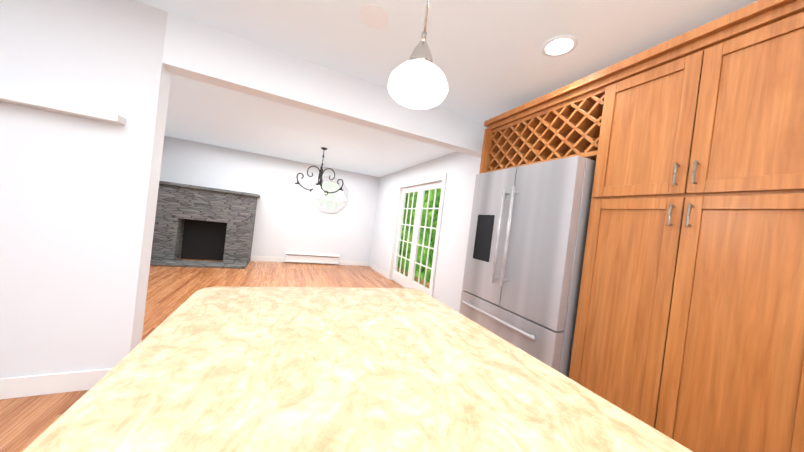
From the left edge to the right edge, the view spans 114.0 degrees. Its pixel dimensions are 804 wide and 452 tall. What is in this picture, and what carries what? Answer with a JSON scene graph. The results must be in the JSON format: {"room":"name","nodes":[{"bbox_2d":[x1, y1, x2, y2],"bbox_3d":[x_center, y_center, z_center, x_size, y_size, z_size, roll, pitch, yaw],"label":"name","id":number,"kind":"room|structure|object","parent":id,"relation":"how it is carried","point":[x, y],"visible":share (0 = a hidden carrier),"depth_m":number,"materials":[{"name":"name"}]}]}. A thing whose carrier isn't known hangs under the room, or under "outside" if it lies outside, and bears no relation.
{"room":"kitchen","nodes":[
{"label":"kitchen","id":0,"kind":"room"},
{"bbox_2d":[0,0,170,377],"bbox_3d":[-2.565,-0.278,1.377,1.920,2.450,0.150,7,1,-24],"label":"wall","id":1,"kind":"structure","parent":0,"point":[78,199],"depth_m":1.57,"materials":[{"name":"white paint"}]},
{"bbox_2d":[0,368,111,399],"bbox_3d":[-2.664,0.884,1.316,1.934,0.120,0.014,7,1,-24],"label":"baseboard","id":2,"kind":"structure","parent":1,"relation":"attached to","point":[27,386],"depth_m":1.56,"materials":[{"name":"white wood"}]},
{"bbox_2d":[0,90,125,125],"bbox_3d":[-2.523,-0.742,1.234,1.780,0.045,0.090,7,1,-24],"label":"trim","id":3,"kind":"structure","parent":1,"relation":"attached to","point":[45,104],"depth_m":1.47,"materials":[{"name":"white wood"}]},
{"bbox_2d":[0,258,429,451],"bbox_3d":[-0.652,1.218,1.261,6.200,0.060,11.600,7,1,-24],"label":"floor","id":4,"kind":"structure","parent":0,"point":[25,422],"depth_m":3.99,"materials":[{"name":"brown wood"}]},
{"bbox_2d":[150,181,259,268],"bbox_3d":[-3.979,-0.017,5.232,1.800,1.520,0.898,7,1,-24],"label":"fireplace","id":5,"kind":"object","parent":4,"relation":"on","point":[198,222],"visible":0.9,"depth_m":5.29,"materials":[{"name":"stone"}]},
{"bbox_2d":[459,156,595,377],"bbox_3d":[1.040,0.490,2.036,0.831,1.775,0.877,7,1,-24],"label":"fridge","id":6,"kind":"object","parent":4,"relation":"on","point":[525,256],"visible":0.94,"depth_m":1.69,"materials":[{"name":"silver metal"}]},
{"bbox_2d":[569,0,803,451],"bbox_3d":[1.498,0.318,1.292,0.666,2.240,0.795,7,1,-24],"label":"tall cabinet","id":7,"kind":"object","parent":4,"relation":"on","point":[689,330],"depth_m":1.09,"materials":[{"name":"brown wood"}]},
{"bbox_3d":[0.462,0.895,-0.379,0.761,0.879,3.188,7,1,-24],"label":"kitchen island","id":8,"kind":"object","parent":4,"relation":"on","visible":0},
{"bbox_2d":[22,287,692,451],"bbox_3d":[0.348,0.414,-0.332,0.985,0.044,3.465,7,1,-24],"label":"island countertop","id":9,"kind":"structure","parent":8,"relation":"on","point":[274,369],"depth_m":0.53,"materials":[{"name":"beige stone"}]},
{"bbox_2d":[159,136,379,261],"bbox_3d":[-3.053,-0.383,6.202,5.000,2.450,0.150,7,1,-24],"label":"wall","id":10,"kind":"structure","parent":0,"point":[286,220],"depth_m":6.21,"materials":[{"name":"white paint"}]},
{"bbox_2d":[250,256,368,265],"bbox_3d":[-3.158,0.779,6.139,5.000,0.120,0.014,7,1,-24],"label":"baseboard","id":11,"kind":"structure","parent":10,"relation":"attached to","point":[253,258],"depth_m":6.32,"materials":[{"name":"white wood"}]},
{"bbox_2d":[284,252,339,263],"bbox_3d":[-2.217,0.803,6.527,1.300,0.240,0.075,7,1,-24],"label":"baseboard heater","id":12,"kind":"object","parent":10,"relation":"attached to","point":[311,257],"visible":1,"depth_m":6.50,"materials":[{"name":"white metal"}]},
{"bbox_2d":[311,176,348,213],"bbox_3d":[-1.851,-0.792,6.702,0.912,0.912,0.175,7,1,-24],"label":"window","id":13,"kind":"structure","parent":10,"relation":"in","point":[339,208],"depth_m":6.65,"materials":[{"name":"white paint"}]},
{"bbox_2d":[370,151,480,311],"bbox_3d":[1.557,0.211,2.188,0.150,2.450,11.300,7,1,-24],"label":"wall","id":14,"kind":"structure","parent":0,"point":[461,170],"depth_m":3.97,"materials":[{"name":"white paint"}]},
{"bbox_2d":[369,262,387,277],"bbox_3d":[-0.601,1.083,6.496,0.014,0.120,1.430,7,1,-24],"label":"baseboard","id":15,"kind":"structure","parent":14,"relation":"attached to","point":[382,272],"depth_m":6.42,"materials":[{"name":"white wood"}]},
{"bbox_2d":[387,173,446,295],"bbox_3d":[0.262,0.184,5.009,0.172,2.140,1.880,7,1,-24],"label":"french door","id":16,"kind":"structure","parent":14,"relation":"in","point":[423,185],"depth_m":4.98,"materials":[{"name":"white wood"}]},
{"bbox_2d":[135,0,758,176],"bbox_3d":[-0.350,-1.284,1.237,6.200,0.080,11.600,7,1,-24],"label":"ceiling","id":17,"kind":"structure","parent":0,"point":[490,60],"depth_m":1.77,"materials":[{"name":"white paint"}]},
{"bbox_2d":[289,147,346,199],"bbox_3d":[-1.454,-0.969,4.714,0.779,0.874,0.780,7,1,31],"label":"chandelier","id":18,"kind":"object","parent":17,"relation":"hanging from","point":[317,191],"visible":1,"depth_m":4.67,"materials":[{"name":"black metal"}]},
{"bbox_2d":[162,12,486,157],"bbox_3d":[-0.176,-1.067,2.399,3.080,0.330,0.150,7,1,-24],"label":"beam","id":19,"kind":"structure","parent":17,"relation":"attached to","point":[196,51],"depth_m":2.05,"materials":[{"name":"white paint"}]},
{"bbox_2d":[357,4,387,28],"bbox_3d":[-0.171,-1.222,1.530,0.180,0.004,0.180,7,1,-24],"label":"ceiling speaker","id":20,"kind":"object","parent":17,"relation":"attached to","point":[372,16],"visible":1,"depth_m":1.52,"materials":[{"name":"white plastic"}]},
{"bbox_2d":[387,0,448,109],"bbox_3d":[0.092,-0.784,0.819,0.194,0.798,0.194,7,1,-24],"label":"pendant light","id":21,"kind":"object","parent":17,"relation":"hanging from","point":[417,80],"visible":1,"depth_m":0.77,"materials":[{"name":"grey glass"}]},
{"bbox_2d":[541,35,577,56],"bbox_3d":[0.951,-1.085,1.581,0.192,0.007,0.192,7,1,-24],"label":"recessed light","id":22,"kind":"object","parent":17,"relation":"in","point":[560,45],"visible":1,"depth_m":1.57,"materials":[{"name":"white"}]},
{"bbox_2d":[483,128,494,171],"bbox_3d":[0.983,-0.652,2.271,0.300,0.376,0.321,7,1,-24],"label":"wine rack","id":23,"kind":"object","parent":0,"relation":"attached to","point":[490,131],"depth_m":2.34,"materials":[{"name":"brown wood"}]},
{"bbox_2d":[491,124,506,171],"bbox_3d":[1.028,-0.646,2.171,0.300,0.376,0.351,7,1,-24],"label":"wine rack","id":24,"kind":"object","parent":0,"relation":"attached to","point":[500,129],"depth_m":2.26,"materials":[{"name":"brown wood"}]},
{"bbox_2d":[503,116,518,168],"bbox_3d":[1.080,-0.638,2.057,0.300,0.376,0.351,7,1,-24],"label":"wine rack","id":25,"kind":"object","parent":0,"relation":"attached to","point":[512,125],"depth_m":2.14,"materials":[{"name":"brown wood"}]},
{"bbox_2d":[515,112,534,166],"bbox_3d":[1.131,-0.631,1.943,0.300,0.376,0.351,7,1,-24],"label":"wine rack","id":26,"kind":"object","parent":0,"relation":"attached to","point":[524,146],"depth_m":2.03,"materials":[{"name":"brown wood"}]},
{"bbox_2d":[527,104,550,163],"bbox_3d":[1.182,-0.624,1.830,0.300,0.376,0.351,7,1,-24],"label":"wine rack","id":27,"kind":"object","parent":0,"relation":"attached to","point":[539,125],"depth_m":1.91,"materials":[{"name":"brown wood"}]},
{"bbox_2d":[543,84,598,161],"bbox_3d":[1.229,-0.617,1.725,0.300,0.376,0.331,7,1,-24],"label":"wine rack","id":28,"kind":"object","parent":0,"relation":"attached to","point":[571,121],"depth_m":1.69,"materials":[{"name":"brown wood"}]},
{"label":"outside","id":29,"kind":"structure","parent":0,"visible":0},
{"bbox_2d":[316,181,440,282],"bbox_3d":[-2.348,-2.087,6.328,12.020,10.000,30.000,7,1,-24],"label":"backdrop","id":30,"kind":"structure","parent":29,"point":[329,203],"depth_m":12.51,"materials":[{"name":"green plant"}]}
]}

